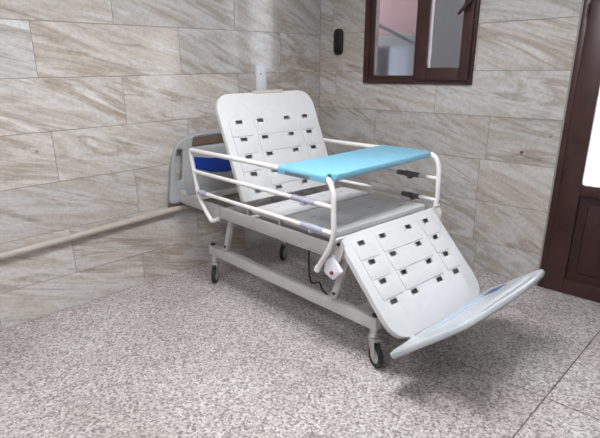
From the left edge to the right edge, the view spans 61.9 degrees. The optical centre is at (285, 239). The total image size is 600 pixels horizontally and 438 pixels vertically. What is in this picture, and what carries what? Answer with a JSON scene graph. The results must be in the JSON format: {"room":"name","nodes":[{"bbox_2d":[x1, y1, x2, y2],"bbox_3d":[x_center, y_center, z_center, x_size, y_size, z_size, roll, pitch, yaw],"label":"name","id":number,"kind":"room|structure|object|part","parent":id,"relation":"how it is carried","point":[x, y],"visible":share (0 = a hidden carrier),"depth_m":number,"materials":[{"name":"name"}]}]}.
{"room":"hospital room","nodes":[
{"label":"hospital room","id":0,"kind":"room"},
{"bbox_2d":[0,0,319,330],"bbox_3d":[-1.433,-0.888,2.916,5.060,2.750,0.160,-19,26,-42],"label":"wall","id":1,"kind":"structure","parent":0,"point":[97,97],"depth_m":3.23,"materials":[{"name":"tile"}]},
{"bbox_2d":[0,193,239,259],"bbox_3d":[-1.406,0.011,3.082,4.850,0.120,0.052,-19,26,-42],"label":"pipe","id":2,"kind":"object","parent":1,"relation":"attached to","point":[59,240],"visible":0.66,"depth_m":3.23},
{"bbox_2d":[255,65,265,89],"bbox_3d":[-0.191,-1.269,3.943,0.098,0.203,0.035,-19,26,-42],"label":"switch box","id":3,"kind":"object","parent":1,"relation":"attached to","point":[260,70],"visible":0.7,"depth_m":3.92,"materials":[{"name":"white plastic"}]},
{"bbox_2d":[0,234,599,437],"bbox_3d":[0.115,0.923,1.942,5.100,0.080,4.460,-19,26,-42],"label":"floor","id":4,"kind":"structure","parent":0,"point":[182,354],"depth_m":2.58,"materials":[{"name":"stone"}]},
{"bbox_2d":[168,89,544,367],"bbox_3d":[0.301,-0.199,3.032,0.997,1.328,2.330,-17,25,-38],"label":"hospital bed","id":5,"kind":"object","parent":4,"relation":"on","point":[410,271],"visible":0.95,"depth_m":2.87,"materials":[{"name":"grey paint"}]},
{"bbox_3d":[-0.456,-0.597,3.805,0.996,0.500,0.040,-17,25,-38],"label":"headboard","id":6,"kind":"part","parent":5,"relation":"part of","materials":[{"name":"white plastic"}]},
{"bbox_3d":[-0.380,-0.041,3.382,0.060,0.302,0.131,-17,25,-38],"label":"lift arm","id":7,"kind":"part","parent":5,"relation":"part of","materials":[{"name":"grey paint"}]},
{"bbox_3d":[-0.184,-0.212,2.887,0.044,0.501,1.315,-17,25,-38],"label":"rail","id":8,"kind":"part","parent":5,"relation":"part of","materials":[{"name":"white metal"}]},
{"bbox_3d":[-0.049,-0.639,3.296,0.810,0.633,0.299,-17,25,-38],"label":"backrest","id":9,"kind":"part","parent":5,"relation":"part of","materials":[{"name":"white plastic"}]},
{"bbox_3d":[0.218,0.170,3.266,0.710,0.069,1.520,-17,25,-38],"label":"frame","id":10,"kind":"part","parent":5,"relation":"part of","materials":[{"name":"grey paint"}]},
{"bbox_3d":[0.074,-0.208,3.304,0.848,0.079,1.517,-17,25,-38],"label":"bed frame","id":11,"kind":"part","parent":5,"relation":"part of","materials":[{"name":"grey paint"}]},
{"bbox_3d":[0.184,-0.235,3.160,0.812,0.030,0.252,-17,25,-38],"label":"seat panel","id":12,"kind":"part","parent":5,"relation":"part of","materials":[{"name":"white plastic"}]},
{"bbox_3d":[0.245,0.045,2.483,0.045,0.130,0.107,-17,25,-38],"label":"pivot plate","id":13,"kind":"part","parent":5,"relation":"part of","materials":[{"name":"grey paint"}]},
{"bbox_3d":[0.296,0.202,2.651,0.060,0.302,0.138,-17,25,-38],"label":"lift arm","id":14,"kind":"part","parent":5,"relation":"part of","materials":[{"name":"grey paint"}]},
{"bbox_3d":[0.416,-0.154,2.909,0.812,0.030,0.394,-17,25,-38],"label":"thigh panel","id":15,"kind":"part","parent":5,"relation":"part of","materials":[{"name":"white plastic"}]},
{"bbox_2d":[278,145,430,183],"bbox_3d":[0.425,-0.438,2.796,0.377,0.042,0.986,17,26,42],"label":"table","id":16,"kind":"object","parent":5,"relation":"on","point":[345,165],"visible":1,"depth_m":2.65,"materials":[{"name":"blue plastic"}]},
{"bbox_3d":[0.489,-0.416,3.454,0.044,0.501,1.297,-17,25,-38],"label":"rail","id":17,"kind":"part","parent":5,"relation":"part of","materials":[{"name":"white metal"}]},
{"bbox_3d":[0.697,0.156,2.680,0.824,0.448,0.416,-17,25,-38],"label":"leg panel","id":18,"kind":"part","parent":5,"relation":"part of","materials":[{"name":"white plastic"}]},
{"bbox_3d":[0.902,-0.150,3.026,0.045,0.130,0.107,-17,25,-38],"label":"pivot plate","id":19,"kind":"part","parent":5,"relation":"part of","materials":[{"name":"grey paint"}]},
{"bbox_3d":[0.944,0.324,2.443,0.996,0.308,0.392,-17,25,-38],"label":"footboard","id":20,"kind":"part","parent":5,"relation":"part of","materials":[{"name":"white plastic"}]},
{"bbox_2d":[319,0,581,284],"bbox_3d":[1.679,-1.038,3.227,0.160,2.750,4.060,-19,26,-42],"label":"wall","id":21,"kind":"structure","parent":0,"point":[495,138],"depth_m":3.58,"materials":[{"name":"tile"}]},
{"bbox_2d":[333,29,343,54],"bbox_3d":[0.443,-1.655,4.185,0.029,0.203,0.091,-19,26,-42],"label":"wall dispenser","id":22,"kind":"object","parent":21,"relation":"attached to","point":[338,33],"visible":1,"depth_m":4.17,"materials":[{"name":"black plastic"}]},
{"bbox_2d":[363,0,480,84],"bbox_3d":[0.958,-1.666,3.629,0.132,1.023,0.928,-19,26,-42],"label":"window","id":23,"kind":"structure","parent":21,"relation":"in","point":[406,41],"depth_m":3.66,"materials":[{"name":"brown laminate"}]},
{"bbox_3d":[0.847,-1.702,3.777,0.008,0.900,0.380,-19,26,-42],"label":"pane","id":24,"kind":"part","parent":23,"relation":"part of","materials":[{"name":"clear glass"}]},
{"bbox_3d":[1.127,-1.605,3.469,0.057,0.956,0.413,-19,26,-42],"label":"sash","id":25,"kind":"part","parent":23,"relation":"part of","materials":[{"name":"brown laminate"}]},
{"bbox_3d":[1.133,-1.606,3.463,0.008,0.815,0.270,-19,26,-42],"label":"pane","id":26,"kind":"part","parent":23,"relation":"part of","materials":[{"name":"clear glass"}]},
{"bbox_3d":[1.203,-1.575,3.328,0.038,0.148,0.100,-19,26,-42],"label":"handle","id":27,"kind":"part","parent":23,"relation":"part of","materials":[{"name":"brown laminate"}]},
{"bbox_2d":[536,0,599,302],"bbox_3d":[2.084,-0.591,2.823,0.154,2.158,0.982,-19,26,-42],"label":"door","id":28,"kind":"structure","parent":21,"relation":"in","point":[570,251],"depth_m":3.15,"materials":[{"name":"brown laminate"}]},
{"bbox_3d":[2.102,0.061,3.045,0.030,0.580,0.653,-19,26,-42],"label":"panel","id":29,"kind":"part","parent":28,"relation":"part of","materials":[{"name":"brown laminate"}]},
{"bbox_3d":[2.092,-0.856,2.731,0.008,1.240,0.653,-19,26,-42],"label":"pane","id":30,"kind":"part","parent":28,"relation":"part of","materials":[{"name":"clear glass"}]}
]}

